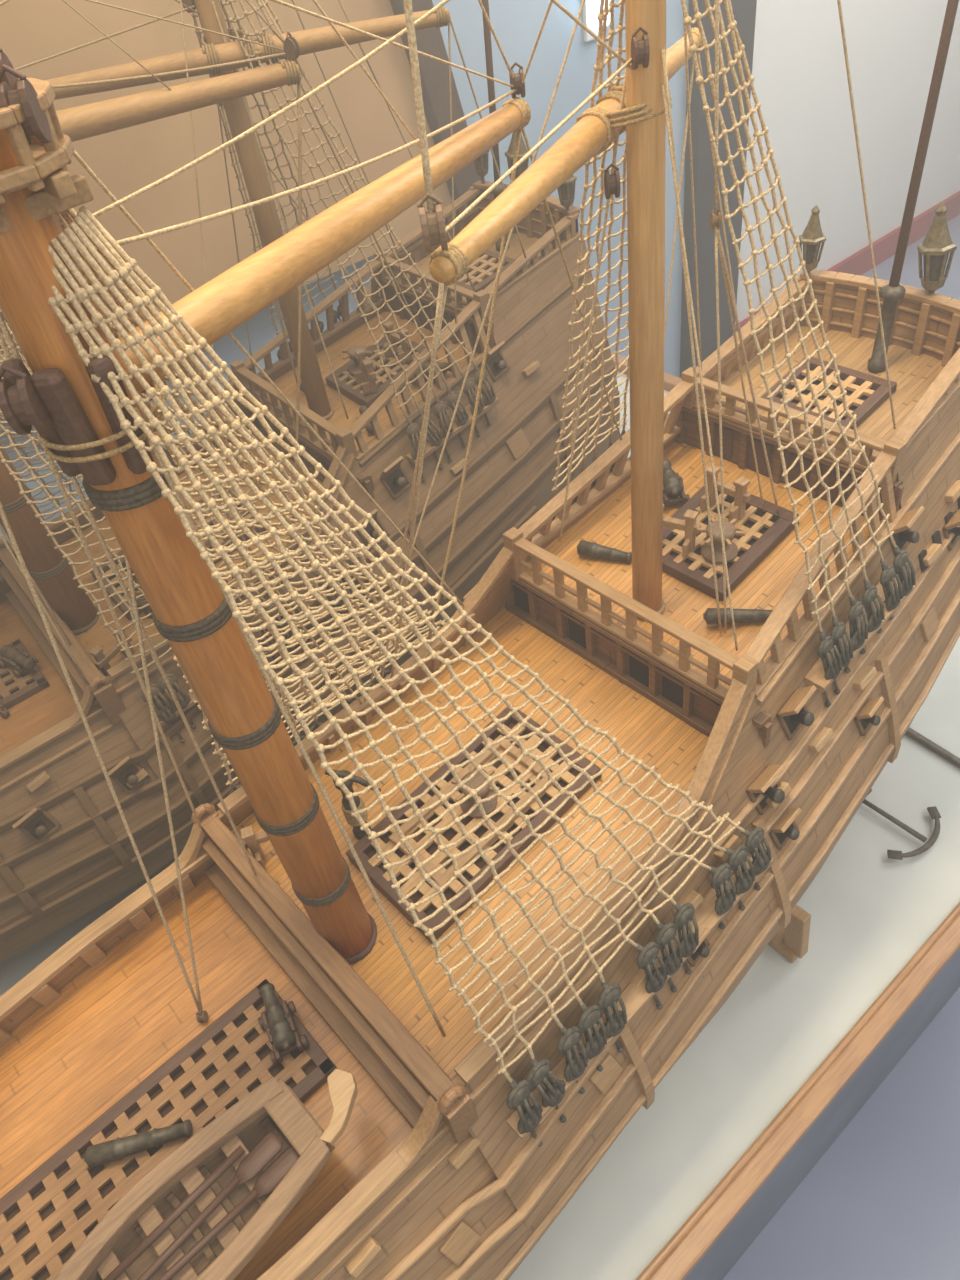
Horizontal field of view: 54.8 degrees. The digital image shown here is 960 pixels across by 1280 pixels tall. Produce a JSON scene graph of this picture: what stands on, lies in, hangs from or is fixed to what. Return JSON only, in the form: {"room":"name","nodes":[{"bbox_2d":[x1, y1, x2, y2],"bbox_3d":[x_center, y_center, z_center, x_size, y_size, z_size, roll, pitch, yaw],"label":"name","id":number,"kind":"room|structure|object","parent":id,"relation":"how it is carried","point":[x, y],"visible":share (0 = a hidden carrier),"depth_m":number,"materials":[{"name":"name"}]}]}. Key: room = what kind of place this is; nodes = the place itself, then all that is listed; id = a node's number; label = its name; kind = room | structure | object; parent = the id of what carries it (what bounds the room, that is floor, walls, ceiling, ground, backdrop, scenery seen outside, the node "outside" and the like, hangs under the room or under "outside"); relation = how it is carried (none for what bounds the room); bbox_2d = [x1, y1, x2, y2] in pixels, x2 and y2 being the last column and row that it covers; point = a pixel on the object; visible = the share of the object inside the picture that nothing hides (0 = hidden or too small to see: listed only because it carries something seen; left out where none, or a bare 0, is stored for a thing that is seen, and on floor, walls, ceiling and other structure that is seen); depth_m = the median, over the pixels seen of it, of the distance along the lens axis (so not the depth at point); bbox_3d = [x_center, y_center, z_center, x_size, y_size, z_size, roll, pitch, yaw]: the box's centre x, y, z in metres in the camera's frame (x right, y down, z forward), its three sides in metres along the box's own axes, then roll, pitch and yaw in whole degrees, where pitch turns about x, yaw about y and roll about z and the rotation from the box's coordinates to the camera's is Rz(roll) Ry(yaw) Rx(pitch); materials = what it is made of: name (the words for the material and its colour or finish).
{"room":"museum","nodes":[
{"label":"museum","id":0,"kind":"room"},
{"bbox_2d":[0,0,959,540],"bbox_3d":[0.577,-2.153,2.347,7.200,3.200,0.080,-35,49,-24],"label":"wall","id":1,"kind":"structure","parent":0,"point":[800,82],"depth_m":3.08,"materials":[{"name":"white paint"}]},
{"bbox_2d":[582,0,609,41],"bbox_3d":[0.279,-1.763,2.215,0.070,0.560,0.060,-35,49,-24],"label":"wall lamp","id":2,"kind":"object","parent":1,"relation":"attached to","point":[591,8],"visible":0.51,"depth_m":2.36,"materials":[{"name":"white"}]},
{"bbox_2d":[680,0,756,377],"bbox_3d":[0.630,-2.135,2.318,0.240,3.200,0.060,-35,49,-24],"label":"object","id":3,"kind":"structure","parent":1,"relation":"attached to","point":[744,11],"depth_m":2.94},
{"bbox_2d":[735,191,959,331],"bbox_3d":[2.160,-1.960,4.108,3.560,0.100,0.020,-35,49,-24],"label":"baseboard","id":4,"kind":"structure","parent":1,"relation":"attached to","point":[859,263],"depth_m":3.85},
{"bbox_2d":[723,215,959,1279],"bbox_3d":[0.964,0.196,2.177,9.000,0.020,7.000,-35,49,-24],"label":"floor","id":5,"kind":"structure","parent":0,"point":[882,1202],"depth_m":1.50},
{"bbox_2d":[0,0,480,418],"bbox_3d":[-0.967,-0.544,1.687,2.908,2.214,0.065,-35,49,-24],"label":"wall","id":6,"kind":"structure","parent":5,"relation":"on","point":[128,160],"depth_m":1.86,"materials":[{"name":"beige paint"}]},
{"bbox_2d":[0,352,959,1279],"bbox_3d":[-0.183,0.466,1.567,2.362,0.719,1.452,-35,49,-24],"label":"display table","id":7,"kind":"object","parent":5,"relation":"on","point":[798,1048],"visible":0.17,"depth_m":1.03,"materials":[{"name":"paint"}]},
{"bbox_2d":[0,0,619,963],"bbox_3d":[-0.479,-0.372,0.976,1.438,1.391,0.504,-33,48,-23],"label":"model ship","id":8,"kind":"object","parent":7,"relation":"on","point":[66,848],"visible":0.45,"depth_m":1.17,"materials":[{"name":"brown wood"}]},
{"bbox_2d":[0,645,38,676],"bbox_3d":[-0.593,0.025,1.189,0.062,0.027,0.032,22,52,29],"label":"cannon","id":9,"kind":"object","parent":8,"relation":"on","point":[10,654],"visible":1,"depth_m":1.18,"materials":[{"name":"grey metal"}]},
{"bbox_2d":[89,627,134,675],"bbox_3d":[-0.446,0.015,1.118,0.021,0.044,0.054,17,50,26],"label":"bitts","id":10,"kind":"object","parent":8,"relation":"on","point":[102,660],"visible":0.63,"depth_m":1.11,"materials":[{"name":"brown wood"}]},
{"bbox_2d":[120,557,151,617],"bbox_3d":[-0.427,-0.074,1.157,0.022,0.097,0.047,-16,44,-6],"label":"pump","id":11,"kind":"object","parent":8,"relation":"on","point":[142,601],"visible":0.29,"depth_m":1.15,"materials":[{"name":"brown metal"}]},
{"bbox_2d":[342,344,372,374],"bbox_3d":[-0.171,-0.396,1.304,0.047,0.031,0.042,-33,48,-23],"label":"capstan","id":12,"kind":"object","parent":8,"relation":"on","point":[354,367],"visible":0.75,"depth_m":1.30,"materials":[{"name":"brown wood"}]},
{"bbox_2d":[354,348,377,394],"bbox_3d":[-0.159,-0.367,1.266,0.021,0.044,0.054,-20,44,-11],"label":"bitts","id":13,"kind":"object","parent":8,"relation":"on","point":[367,375],"visible":1,"depth_m":1.26,"materials":[{"name":"brown wood"}]},
{"bbox_2d":[359,405,373,433],"bbox_3d":[-0.150,-0.295,1.238,0.017,0.017,0.060,-17,44,-8],"label":"gun barrel","id":14,"kind":"object","parent":8,"relation":"on","point":[362,409],"visible":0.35,"depth_m":1.22,"materials":[{"name":"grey metal"}]},
{"bbox_2d":[383,321,412,364],"bbox_3d":[-0.117,-0.414,1.291,0.021,0.044,0.054,-33,48,-23],"label":"bitts","id":15,"kind":"object","parent":8,"relation":"on","point":[393,337],"visible":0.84,"depth_m":1.29,"materials":[{"name":"brown wood"}]},
{"bbox_2d":[410,362,451,384],"bbox_3d":[-0.066,-0.368,1.262,0.060,0.027,0.032,4,45,14],"label":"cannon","id":16,"kind":"object","parent":8,"relation":"on","point":[442,365],"visible":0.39,"depth_m":1.25,"materials":[{"name":"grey metal"}]},
{"bbox_2d":[0,0,959,1279],"bbox_3d":[-0.082,-0.085,0.605,1.438,1.391,0.504,-36,49,-25],"label":"model ship","id":17,"kind":"object","parent":7,"relation":"on","point":[502,992],"visible":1,"depth_m":0.78,"materials":[{"name":"brown wood"}]},
{"bbox_2d":[84,1120,192,1167],"bbox_3d":[-0.276,0.405,0.745,0.085,0.017,0.017,-15,44,-5],"label":"gun barrel","id":18,"kind":"object","parent":17,"relation":"on","point":[95,1155],"visible":1,"depth_m":0.74,"materials":[{"name":"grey metal"}]},
{"bbox_2d":[54,1069,357,1279],"bbox_3d":[-0.205,0.421,0.664,0.098,0.069,0.287,30,56,34],"label":"rowing boat","id":19,"kind":"object","parent":17,"relation":"on","point":[273,1105],"visible":0.88,"depth_m":0.68,"materials":[{"name":"brown wood"}]},
{"bbox_2d":[104,1146,244,1279],"bbox_3d":[-0.231,0.422,0.656,0.018,0.006,0.153,31,57,35],"label":"oar","id":20,"kind":"object","parent":19,"relation":"on","point":[158,1231],"visible":1,"depth_m":0.66,"materials":[{"name":"brown wood"}]},
{"bbox_2d":[137,1131,282,1279],"bbox_3d":[-0.210,0.422,0.653,0.018,0.006,0.173,29,56,34],"label":"oar","id":21,"kind":"object","parent":19,"relation":"on","point":[270,1145],"visible":1,"depth_m":0.67,"materials":[{"name":"brown wood"}]},
{"bbox_2d":[158,1146,299,1279],"bbox_3d":[-0.197,0.425,0.647,0.173,0.006,0.018,-36,49,-25],"label":"oar","id":22,"kind":"object","parent":19,"relation":"on","point":[269,1179],"visible":1,"depth_m":0.67,"materials":[{"name":"brown wood"}]},
{"bbox_2d":[240,825,268,868],"bbox_3d":[-0.199,0.193,0.887,0.054,0.044,0.021,-20,44,-10],"label":"bitts","id":23,"kind":"object","parent":17,"relation":"on","point":[250,840],"visible":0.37,"depth_m":0.88,"materials":[{"name":"brown wood"}]},
{"bbox_2d":[258,983,308,1064],"bbox_3d":[-0.174,0.328,0.797,0.032,0.027,0.062,-24,45,-14],"label":"cannon","id":24,"kind":"object","parent":17,"relation":"on","point":[277,1021],"visible":1,"depth_m":0.79,"materials":[{"name":"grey metal"}]},
{"bbox_2d":[325,769,380,838],"bbox_3d":[-0.111,0.152,0.864,0.048,0.097,0.022,1,45,12],"label":"pump","id":25,"kind":"object","parent":17,"relation":"on","point":[352,821],"visible":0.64,"depth_m":0.86,"materials":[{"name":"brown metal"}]},
{"bbox_2d":[451,765,499,817],"bbox_3d":[-0.003,0.143,0.866,0.047,0.031,0.042,-36,49,-25],"label":"capstan","id":26,"kind":"object","parent":17,"relation":"on","point":[489,806],"visible":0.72,"depth_m":0.86,"materials":[{"name":"brown wood"}]},
{"bbox_2d":[577,540,631,563],"bbox_3d":[0.131,-0.093,0.976,0.060,0.017,0.017,14,49,23],"label":"gun barrel","id":27,"kind":"object","parent":17,"relation":"on","point":[585,548],"visible":1,"depth_m":0.97,"materials":[{"name":"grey metal"}]},
{"bbox_2d":[663,459,689,506],"bbox_3d":[0.207,-0.171,1.007,0.032,0.027,0.060,-8,44,2],"label":"cannon","id":28,"kind":"object","parent":17,"relation":"on","point":[673,487],"visible":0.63,"depth_m":0.99,"materials":[{"name":"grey metal"}]},
{"bbox_2d":[663,504,700,556],"bbox_3d":[0.194,-0.111,0.936,0.054,0.044,0.021,18,50,26],"label":"bitts","id":29,"kind":"object","parent":17,"relation":"on","point":[689,525],"visible":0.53,"depth_m":0.93,"materials":[{"name":"brown wood"}]},
{"bbox_2d":[696,517,744,563],"bbox_3d":[0.239,-0.099,0.921,0.047,0.031,0.042,-36,49,-25],"label":"capstan","id":30,"kind":"object","parent":17,"relation":"on","point":[731,549],"visible":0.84,"depth_m":0.92,"materials":[{"name":"brown wood"}]},
{"bbox_2d":[700,465,750,521],"bbox_3d":[0.249,-0.149,0.949,0.021,0.044,0.054,-36,49,-25],"label":"bitts","id":31,"kind":"object","parent":17,"relation":"on","point":[740,494],"visible":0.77,"depth_m":0.94,"materials":[{"name":"brown wood"}]},
{"bbox_2d":[703,607,772,624],"bbox_3d":[0.249,-0.023,0.879,0.072,0.017,0.017,-1,44,9],"label":"gun barrel","id":32,"kind":"object","parent":17,"relation":"on","point":[710,616],"visible":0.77,"depth_m":0.88,"materials":[{"name":"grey metal"}]},
{"bbox_2d":[867,284,905,372],"bbox_3d":[0.423,-0.325,0.964,0.026,0.091,0.024,-36,49,-25],"label":"socket","id":33,"kind":"object","parent":17,"relation":"attached to","point":[891,293],"depth_m":0.97,"materials":[{"name":"grey metal"}]},
{"bbox_2d":[768,905,810,962],"bbox_3d":[0.218,0.230,1.183,0.032,0.087,0.468,-35,49,-24],"label":"cradle","id":34,"kind":"object","parent":7,"relation":"on","point":[791,941],"visible":0.24,"depth_m":1.05,"materials":[{"name":"brown wood"}]},
{"bbox_2d":[862,789,940,859],"bbox_3d":[0.515,0.233,1.172,0.121,0.016,0.098,15,49,24],"label":"anchor","id":35,"kind":"object","parent":7,"relation":"on","point":[934,813],"visible":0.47,"depth_m":1.16,"materials":[{"name":"black metal"}]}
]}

